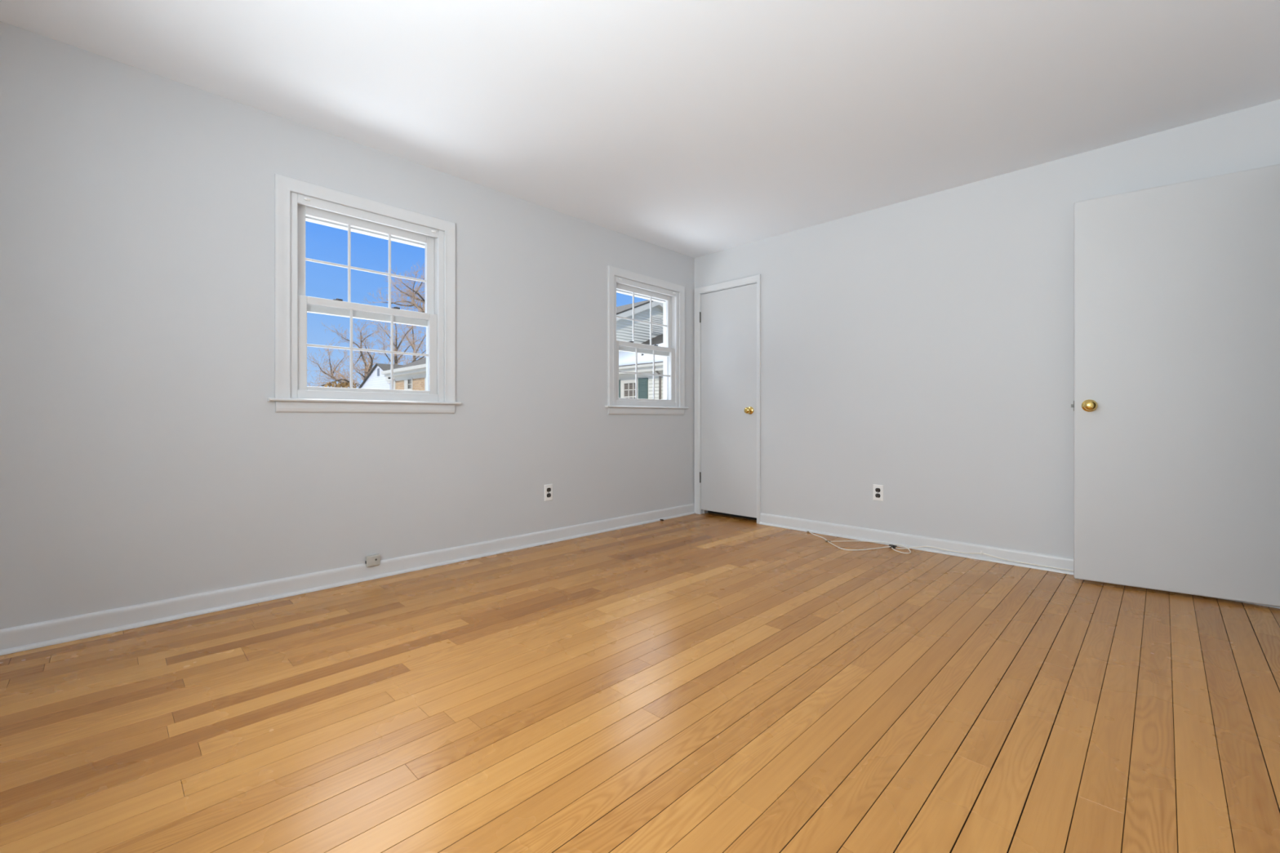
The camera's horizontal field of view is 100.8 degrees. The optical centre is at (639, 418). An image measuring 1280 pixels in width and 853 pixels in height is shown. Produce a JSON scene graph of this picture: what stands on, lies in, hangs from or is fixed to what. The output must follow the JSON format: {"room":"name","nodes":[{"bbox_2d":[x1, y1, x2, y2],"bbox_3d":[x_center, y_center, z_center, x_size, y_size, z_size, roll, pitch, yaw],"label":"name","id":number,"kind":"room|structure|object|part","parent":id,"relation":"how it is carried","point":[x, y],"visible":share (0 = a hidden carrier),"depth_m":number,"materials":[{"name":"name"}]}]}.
{"room":"empty bedroom","nodes":[
{"label":"empty bedroom","id":0,"kind":"room"},
{"bbox_2d":[0,21,694,629],"bbox_3d":[-0.889,-0.323,3.649,0.170,2.540,5.400,0,0,45],"label":"wall","id":1,"kind":"structure","parent":0,"point":[145,455],"depth_m":2.46,"materials":[{"name":"grey paint"}]},
{"bbox_2d":[0,503,695,655],"bbox_3d":[-1.065,0.841,3.329,0.029,0.092,4.498,0,0,45],"label":"baseboard","id":2,"kind":"structure","parent":1,"relation":"attached to","point":[49,633],"depth_m":2.59,"materials":[{"name":"white paint"}]},
{"bbox_2d":[364,554,380,567],"bbox_3d":[-1.473,0.786,2.918,0.027,0.060,0.072,0,0,45],"label":"phone jack","id":3,"kind":"object","parent":2,"relation":"on","point":[374,560],"visible":1,"depth_m":2.91,"materials":[{"name":"beige plastic"}]},
{"bbox_2d":[267,173,461,413],"bbox_3d":[-1.523,-0.614,2.987,0.218,1.173,0.986,0,0,45],"label":"window","id":4,"kind":"structure","parent":1,"relation":"in","point":[296,202],"depth_m":2.89,"materials":[{"name":"white paint"}]},
{"bbox_3d":[-1.475,-0.090,2.940,0.083,0.016,0.986,0,0,45],"label":"sill","id":5,"kind":"part","parent":4,"relation":"part of","materials":[{"name":"white paint"}]},
{"bbox_3d":[-1.525,-0.831,2.988,0.030,0.552,0.731,0,0,45],"label":"sash","id":6,"kind":"part","parent":4,"relation":"part of","materials":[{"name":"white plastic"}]},
{"bbox_3d":[-1.499,-0.373,2.963,0.030,0.511,0.731,0,0,45],"label":"sash","id":7,"kind":"part","parent":4,"relation":"part of","materials":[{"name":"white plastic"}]},
{"bbox_3d":[-1.544,-0.602,3.007,0.160,1.067,0.803,0,0,45],"label":"frame","id":8,"kind":"part","parent":4,"relation":"part of","materials":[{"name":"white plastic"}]},
{"bbox_2d":[544,484,552,501],"bbox_3d":[-0.649,0.530,3.764,0.009,0.114,0.070,0,0,45],"label":"wall outlet","id":9,"kind":"object","parent":1,"relation":"attached to","point":[548,488],"visible":1,"depth_m":3.76,"materials":[{"name":"white plastic"}]},
{"bbox_2d":[604,265,688,415],"bbox_3d":[0.020,-0.614,4.549,0.218,1.173,0.986,0,0,45],"label":"window","id":10,"kind":"structure","parent":1,"relation":"in","point":[621,281],"depth_m":4.55,"materials":[{"name":"white paint"}]},
{"bbox_3d":[0.019,-0.831,4.550,0.030,0.552,0.731,0,0,45],"label":"sash","id":11,"kind":"part","parent":10,"relation":"part of","materials":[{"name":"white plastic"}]},
{"bbox_3d":[0.045,-0.373,4.525,0.030,0.511,0.731,0,0,45],"label":"sash","id":12,"kind":"part","parent":10,"relation":"part of","materials":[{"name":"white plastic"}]},
{"bbox_3d":[0.000,-0.602,4.569,0.160,1.067,0.803,0,0,45],"label":"frame","id":13,"kind":"part","parent":10,"relation":"part of","materials":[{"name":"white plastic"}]},
{"bbox_3d":[0.068,-0.090,4.502,0.083,0.016,0.986,0,0,45],"label":"sill","id":14,"kind":"part","parent":10,"relation":"part of","materials":[{"name":"white paint"}]},
{"bbox_2d":[624,382,635,398],"bbox_3d":[-0.304,-0.546,18.382,0.670,1.345,0.012,0,0,45],"label":"window","id":15,"kind":"structure","parent":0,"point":[629,388],"depth_m":18.43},
{"bbox_2d":[0,512,1279,852],"bbox_3d":[0.843,0.917,1.938,5.038,0.060,5.400,0,0,45],"label":"floor","id":16,"kind":"structure","parent":0,"point":[707,682],"depth_m":1.61,"materials":[{"name":"brown wood"}]},
{"bbox_2d":[807,530,1073,571],"bbox_3d":[1.837,0.865,3.351,1.834,0.044,0.367,0,0,45],"label":"coaxial cable","id":17,"kind":"object","parent":16,"relation":"on","point":[891,546],"visible":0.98,"depth_m":3.54,"materials":[{"name":"white plastic"}]},
{"bbox_3d":[1.412,0.879,3.745,0.627,0.015,0.331,0,0,45],"label":"cord","id":18,"kind":"part","parent":17,"relation":"part of","materials":[{"name":"white plastic"}]},
{"bbox_3d":[1.562,0.875,3.749,0.403,0.021,0.117,0,0,27],"label":"cord","id":19,"kind":"part","parent":17,"relation":"part of","materials":[{"name":"white plastic"}]},
{"bbox_3d":[1.748,0.873,3.551,0.096,0.024,0.200,0,0,4],"label":"cord","id":20,"kind":"part","parent":17,"relation":"part of","materials":[{"name":"white plastic"}]},
{"bbox_3d":[2.191,0.865,3.239,1.170,0.044,0.084,0,0,40],"label":"cord","id":21,"kind":"part","parent":17,"relation":"part of","materials":[{"name":"white plastic"}]},
{"bbox_2d":[0,0,1279,257],"bbox_3d":[0.833,-1.553,1.948,5.010,0.120,5.400,0,0,45],"label":"ceiling","id":22,"kind":"structure","parent":0,"point":[692,128],"depth_m":2.35,"materials":[{"name":"white paint"}]},
{"bbox_2d":[707,511,756,519],"bbox_3d":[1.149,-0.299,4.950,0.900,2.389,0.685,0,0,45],"label":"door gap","id":23,"kind":"structure","parent":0,"point":[712,512],"depth_m":4.78,"materials":[{"name":"black"}]},
{"bbox_2d":[694,99,1279,557],"bbox_3d":[2.267,-0.299,3.279,4.840,2.389,0.110,0,0,45],"label":"wall","id":24,"kind":"structure","parent":0,"point":[921,348],"depth_m":3.46,"materials":[{"name":"grey paint"}]},
{"bbox_2d":[693,274,760,524],"bbox_3d":[0.780,-0.159,4.702,0.702,2.090,0.176,0,0,45],"label":"door","id":25,"kind":"structure","parent":24,"relation":"in","point":[727,322],"depth_m":4.67,"materials":[{"name":"white paint"}]},
{"bbox_3d":[0.918,-0.064,4.490,0.066,0.066,0.066,0,0,45],"label":"knob","id":26,"kind":"part","parent":25,"relation":"part of","materials":[{"name":"gold metal"}]},
{"bbox_2d":[872,484,883,501],"bbox_3d":[1.692,0.532,3.764,0.070,0.114,0.009,0,0,45],"label":"wall outlet","id":27,"kind":"object","parent":24,"relation":"attached to","point":[877,490],"visible":1,"depth_m":3.76,"materials":[{"name":"white plastic"}]},
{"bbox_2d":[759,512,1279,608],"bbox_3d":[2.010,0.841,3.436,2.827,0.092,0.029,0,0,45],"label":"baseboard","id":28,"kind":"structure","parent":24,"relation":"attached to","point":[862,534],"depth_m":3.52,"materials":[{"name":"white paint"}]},
{"bbox_2d":[1071,164,1279,606],"bbox_3d":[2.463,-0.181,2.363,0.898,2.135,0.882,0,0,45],"label":"door","id":29,"kind":"structure","parent":24,"relation":"in","point":[1176,404],"depth_m":2.63,"materials":[{"name":"white paint"}]},
{"bbox_3d":[2.385,-0.066,2.805,0.066,0.066,0.066,0,0,36],"label":"knob","id":30,"kind":"part","parent":29,"relation":"part of","materials":[{"name":"gold metal"}]},
{"label":"outside","id":31,"kind":"structure","parent":0,"visible":0},
{"bbox_3d":[-6.731,1.637,33.183,130.000,0.300,150.000,0,0,45],"label":"ground","id":32,"kind":"structure","parent":31,"visible":0},
{"bbox_2d":[306,337,357,387],"bbox_3d":[-11.042,-0.798,18.907,1.952,4.570,3.781,0,0,-30],"label":"bare tree","id":33,"kind":"object","parent":32,"relation":"on","point":[343,380],"visible":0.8,"depth_m":18.75,"materials":[{"name":"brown plant"}]},
{"bbox_2d":[321,381,358,388],"bbox_3d":[-9.616,0.179,17.000,1.345,2.722,1.490,0,0,-1],"label":"hedge","id":34,"kind":"object","parent":32,"relation":"on","point":[345,384],"visible":0.02,"depth_m":16.79,"materials":[{"name":"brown plant"}]},
{"bbox_2d":[320,320,397,386],"bbox_3d":[-17.624,-2.592,34.208,4.419,8.159,5.572,0,0,-11],"label":"bare tree","id":35,"kind":"object","parent":32,"relation":"on","point":[368,367],"visible":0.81,"depth_m":33.81,"materials":[{"name":"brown plant"}]},
{"bbox_2d":[358,363,404,389],"bbox_3d":[-10.259,-0.656,32.493,6.950,4.285,12.300,0,0,45],"label":"gabled house","id":36,"kind":"structure","parent":32,"relation":"on","point":[374,380],"depth_m":27.19,"materials":[{"name":"white"}]},
{"bbox_2d":[363,262,424,326],"bbox_3d":[-5.619,-1.355,13.462,3.070,5.684,2.656,0,0,1],"label":"bare tree","id":37,"kind":"object","parent":32,"relation":"on","point":[420,298],"visible":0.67,"depth_m":13.47,"materials":[{"name":"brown plant"}]},
{"bbox_2d":[367,304,426,364],"bbox_3d":[-19.695,-4.141,43.614,5.949,11.256,8.939,0,0,-23],"label":"bare tree","id":38,"kind":"object","parent":32,"relation":"on","point":[396,359],"visible":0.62,"depth_m":43.82,"materials":[{"name":"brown plant"}]},
{"bbox_2d":[381,357,426,391],"bbox_3d":[-6.686,-0.703,20.695,6.700,4.380,4.220,0,0,45],"label":"brick house","id":39,"kind":"structure","parent":32,"relation":"on","point":[412,375],"depth_m":20.38,"materials":[{"name":"brown brick"}]},
{"bbox_3d":[-6.809,-0.183,20.656,6.500,3.340,3.730,0,0,45],"label":"cornice","id":40,"kind":"part","parent":39,"relation":"part of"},
{"bbox_3d":[-8.928,-1.323,20.581,0.350,0.360,0.009,0,0,45],"label":"pane","id":41,"kind":"part","parent":39,"relation":"part of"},
{"bbox_2d":[393,304,426,361],"bbox_3d":[-21.084,-5.195,51.658,4.830,13.364,8.127,0,0,-37],"label":"bare tree","id":42,"kind":"object","parent":32,"relation":"on","point":[415,357],"visible":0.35,"depth_m":52.47,"materials":[{"name":"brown plant"}]},
{"bbox_2d":[616,299,662,399],"bbox_3d":[-0.486,-1.793,24.031,16.450,6.560,8.640,0,0,45],"label":"house","id":43,"kind":"structure","parent":32,"relation":"on","point":[642,309],"depth_m":20.91,"materials":[{"name":"beige"}]},
{"bbox_2d":[618,379,620,398],"bbox_3d":[-0.836,-0.591,18.875,0.430,1.515,0.059,0,0,45],"label":"shutter","id":44,"kind":"object","parent":43,"relation":"hanging from","point":[619,380],"depth_m":18.73,"materials":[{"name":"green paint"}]},
{"bbox_2d":[618,342,662,365],"bbox_3d":[1.106,-2.372,18.422,6.200,1.141,2.700,0,0,45],"label":"snow","id":45,"kind":"object","parent":43,"relation":"on","point":[624,357],"visible":0.15,"depth_m":18.25,"materials":[{"name":"white snow"}]},
{"bbox_2d":[638,377,648,399],"bbox_3d":[0.096,-0.591,17.955,0.430,1.515,0.059,0,0,45],"label":"shutter","id":46,"kind":"object","parent":43,"relation":"hanging from","point":[642,382],"depth_m":17.90,"materials":[{"name":"green paint"}]},
{"bbox_2d":[651,315,662,334],"bbox_3d":[0.692,-3.948,22.431,0.075,0.770,0.660,0,0,45],"label":"gable vent","id":47,"kind":"object","parent":43,"relation":"attached to","point":[655,329],"depth_m":22.42,"materials":[{"name":"white"}]}
]}

